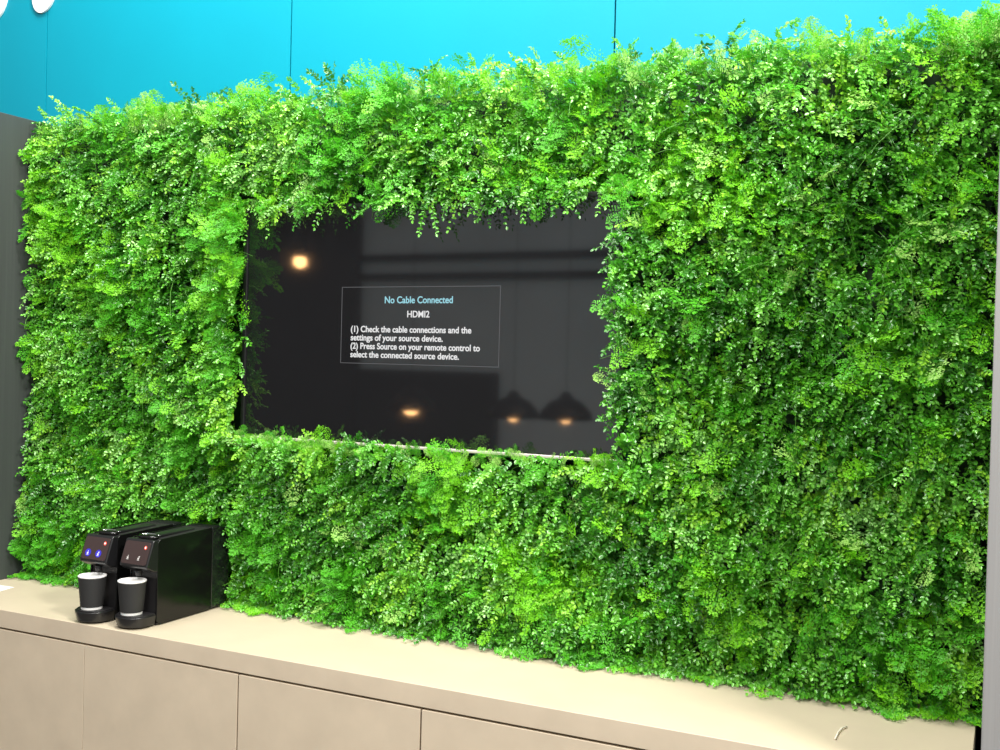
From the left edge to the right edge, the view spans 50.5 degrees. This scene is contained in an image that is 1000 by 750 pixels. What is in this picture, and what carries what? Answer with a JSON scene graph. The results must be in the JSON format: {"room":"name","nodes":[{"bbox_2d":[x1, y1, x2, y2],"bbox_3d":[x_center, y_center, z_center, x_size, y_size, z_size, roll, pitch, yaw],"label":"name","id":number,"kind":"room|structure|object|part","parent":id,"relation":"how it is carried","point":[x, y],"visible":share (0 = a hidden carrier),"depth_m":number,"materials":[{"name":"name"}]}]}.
{"room":"office break room","nodes":[
{"label":"office break room","id":0,"kind":"room"},
{"bbox_2d":[0,112,58,579],"bbox_3d":[-1.552,0.366,3.169,0.053,2.305,0.678,2,1,26],"label":"wall","id":1,"kind":"structure","parent":0,"point":[15,385],"depth_m":3.22,"materials":[{"name":"grey laminate"}]},
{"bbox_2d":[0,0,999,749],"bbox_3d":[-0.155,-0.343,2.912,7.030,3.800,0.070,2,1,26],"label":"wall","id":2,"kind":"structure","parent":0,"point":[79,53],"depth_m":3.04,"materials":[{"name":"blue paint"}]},
{"bbox_2d":[0,0,7,16],"bbox_3d":[-1.725,-1.292,3.625,0.118,0.160,0.008,2,1,26],"label":"letter","id":3,"kind":"object","parent":2,"relation":"attached to","point":[3,3],"depth_m":3.61,"materials":[{"name":"white plastic"}]},
{"bbox_2d":[32,0,53,12],"bbox_3d":[-1.514,-1.285,3.523,0.114,0.160,0.008,2,1,26],"label":"letter","id":4,"kind":"object","parent":2,"relation":"attached to","point":[41,6],"depth_m":3.52,"materials":[{"name":"white plastic"}]},
{"bbox_2d":[240,190,632,462],"bbox_3d":[-0.169,-0.127,2.771,1.112,0.632,0.194,2,1,26],"label":"television","id":5,"kind":"object","parent":2,"relation":"attached to","point":[477,335],"visible":0.98,"depth_m":2.67,"materials":[{"name":"black"}]},
{"bbox_3d":[-0.209,-0.125,2.688,0.464,0.200,0.001,2,1,26],"label":"message frame","id":6,"kind":"part","parent":5,"relation":"part of","materials":[{"name":"black"}]},
{"bbox_2d":[7,0,999,726],"bbox_3d":[-0.221,-0.084,2.715,2.708,1.483,0.312,2,1,26],"label":"wall","id":7,"kind":"structure","parent":2,"relation":"attached to","point":[799,496],"depth_m":2.42,"materials":[{"name":"green plant"}]},
{"bbox_2d":[981,159,999,749],"bbox_3d":[0.938,0.445,1.967,0.056,2.305,0.678,2,1,26],"label":"wall","id":8,"kind":"structure","parent":0,"point":[990,734],"depth_m":1.67,"materials":[{"name":"grey laminate"}]},
{"bbox_2d":[976,64,999,749],"bbox_3d":[1.033,0.446,2.249,0.017,2.300,0.088,2,1,26],"label":"trim","id":9,"kind":"structure","parent":8,"relation":"attached to","point":[979,729],"depth_m":2.21,"materials":[{"name":"black"}]},
{"bbox_3d":[-2.064,1.593,0.432,12.000,0.100,6.800,2,1,26],"label":"floor","id":10,"kind":"structure","parent":0,"visible":0},
{"bbox_2d":[0,627,87,749],"bbox_3d":[-1.283,1.103,2.989,0.619,0.852,0.315,2,1,26],"label":"base cabinet","id":11,"kind":"object","parent":10,"relation":"on","point":[42,677],"visible":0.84,"depth_m":2.77,"materials":[{"name":"brown"}]},
{"bbox_2d":[0,572,977,749],"bbox_3d":[-0.292,0.682,2.636,2.691,0.048,0.543,2,1,26],"label":"countertop","id":12,"kind":"structure","parent":11,"relation":"on","point":[647,712],"depth_m":2.31,"materials":[{"name":"beige stone"}]},
{"bbox_2d":[0,585,13,590],"bbox_3d":[-1.503,0.621,3.041,0.153,0.001,0.188,2,1,26],"label":"paper sheet","id":13,"kind":"object","parent":12,"relation":"on","point":[2,587],"visible":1,"depth_m":3.10,"materials":[{"name":"white paper"}]},
{"bbox_2d":[75,519,185,622],"bbox_3d":[-0.994,0.523,2.863,0.096,0.229,0.350,2,1,26],"label":"coffee machine","id":14,"kind":"object","parent":12,"relation":"on","point":[103,549],"visible":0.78,"depth_m":2.76,"materials":[{"name":"black plastic"}]},
{"bbox_2d":[78,572,106,609],"bbox_3d":[-1.055,0.560,2.740,0.071,0.086,0.071,2,1,26],"label":"paper cup","id":15,"kind":"object","parent":14,"relation":"on","point":[92,585],"visible":1,"depth_m":2.71,"materials":[{"name":"black paper"}]},
{"bbox_2d":[75,606,114,622],"bbox_3d":[-1.057,0.618,2.740,0.096,0.030,0.074,2,1,26],"label":"drip tray","id":16,"kind":"object","parent":14,"relation":"on","point":[106,613],"depth_m":2.71,"materials":[{"name":"black plastic"}]},
{"bbox_3d":[-1.048,0.450,2.747,0.085,0.056,0.021,2,1,26],"label":"control panel","id":17,"kind":"part","parent":14,"relation":"part of","materials":[{"name":"grey plastic"}]},
{"bbox_3d":[-1.045,0.502,2.757,0.018,0.014,0.018,2,1,26],"label":"spout","id":18,"kind":"part","parent":14,"relation":"part of","materials":[{"name":"black plastic"}]},
{"bbox_3d":[-1.028,0.413,2.786,0.062,0.010,0.038,2,1,26],"label":"capsule lever","id":19,"kind":"part","parent":14,"relation":"part of","materials":[{"name":"black plastic"}]},
{"bbox_3d":[-1.035,0.521,2.884,0.004,0.222,0.204,2,1,26],"label":"panel","id":20,"kind":"part","parent":14,"relation":"part of","materials":[{"name":"black plastic"}]},
{"bbox_3d":[-0.953,0.523,2.845,0.004,0.222,0.204,2,1,26],"label":"panel","id":21,"kind":"part","parent":14,"relation":"part of","materials":[{"name":"black plastic"}]},
{"bbox_3d":[-0.938,0.412,2.972,0.083,0.003,0.029,2,1,26],"label":"tank lid","id":22,"kind":"part","parent":14,"relation":"part of","materials":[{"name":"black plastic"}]},
{"bbox_3d":[-0.933,0.521,2.990,0.093,0.219,0.070,2,1,26],"label":"water tank","id":23,"kind":"part","parent":14,"relation":"part of","materials":[{"name":"black plastic"}]},
{"bbox_2d":[115,523,228,627],"bbox_3d":[-0.874,0.526,2.816,0.096,0.229,0.350,2,1,26],"label":"coffee machine","id":24,"kind":"object","parent":12,"relation":"on","point":[184,567],"visible":0.98,"depth_m":2.78,"materials":[{"name":"black plastic"}]},
{"bbox_2d":[118,577,146,615],"bbox_3d":[-0.936,0.564,2.693,0.071,0.086,0.071,2,1,26],"label":"paper cup","id":25,"kind":"object","parent":24,"relation":"on","point":[131,590],"visible":1,"depth_m":2.67,"materials":[{"name":"black paper"}]},
{"bbox_2d":[115,611,155,627],"bbox_3d":[-0.936,0.622,2.693,0.096,0.030,0.074,2,1,26],"label":"drip tray","id":26,"kind":"object","parent":24,"relation":"on","point":[147,618],"depth_m":2.67,"materials":[{"name":"black plastic"}]},
{"bbox_3d":[-0.928,0.453,2.700,0.085,0.056,0.021,2,1,26],"label":"control panel","id":27,"kind":"part","parent":24,"relation":"part of","materials":[{"name":"grey plastic"}]},
{"bbox_3d":[-0.924,0.506,2.710,0.018,0.014,0.018,2,1,26],"label":"spout","id":28,"kind":"part","parent":24,"relation":"part of","materials":[{"name":"black plastic"}]},
{"bbox_3d":[-0.908,0.417,2.739,0.062,0.010,0.038,2,1,26],"label":"capsule lever","id":29,"kind":"part","parent":24,"relation":"part of","materials":[{"name":"black plastic"}]},
{"bbox_3d":[-0.914,0.524,2.837,0.004,0.222,0.204,2,1,26],"label":"panel","id":30,"kind":"part","parent":24,"relation":"part of","materials":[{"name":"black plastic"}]},
{"bbox_3d":[-0.832,0.527,2.798,0.004,0.222,0.204,2,1,26],"label":"panel","id":31,"kind":"part","parent":24,"relation":"part of","materials":[{"name":"black plastic"}]},
{"bbox_3d":[-0.818,0.416,2.925,0.083,0.003,0.029,2,1,26],"label":"tank lid","id":32,"kind":"part","parent":24,"relation":"part of","materials":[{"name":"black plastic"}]},
{"bbox_3d":[-0.813,0.525,2.943,0.093,0.219,0.070,2,1,26],"label":"water tank","id":33,"kind":"part","parent":24,"relation":"part of","materials":[{"name":"black plastic"}]},
{"bbox_2d":[834,726,846,739],"bbox_3d":[0.654,0.686,2.037,0.008,0.005,0.082,2,1,33],"label":"stem","id":34,"kind":"object","parent":12,"relation":"on","point":[841,728],"visible":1,"depth_m":2.04,"materials":[{"name":"beige plant"}]},
{"bbox_2d":[83,644,242,749],"bbox_3d":[-0.781,1.119,2.746,0.494,0.852,0.315,2,1,26],"label":"base cabinet","id":35,"kind":"object","parent":10,"relation":"on","point":[133,701],"visible":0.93,"depth_m":2.60,"materials":[{"name":"brown"}]},
{"bbox_2d":[237,673,423,749],"bbox_3d":[-0.335,1.133,2.531,0.493,0.852,0.315,2,1,26],"label":"base cabinet","id":36,"kind":"object","parent":10,"relation":"on","point":[273,714],"visible":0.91,"depth_m":2.39,"materials":[{"name":"brown"}]},
{"bbox_2d":[421,708,644,749],"bbox_3d":[0.111,1.147,2.316,0.493,0.852,0.315,2,1,26],"label":"base cabinet","id":37,"kind":"object","parent":10,"relation":"on","point":[440,730],"visible":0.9,"depth_m":2.21,"materials":[{"name":"brown"}]}
]}

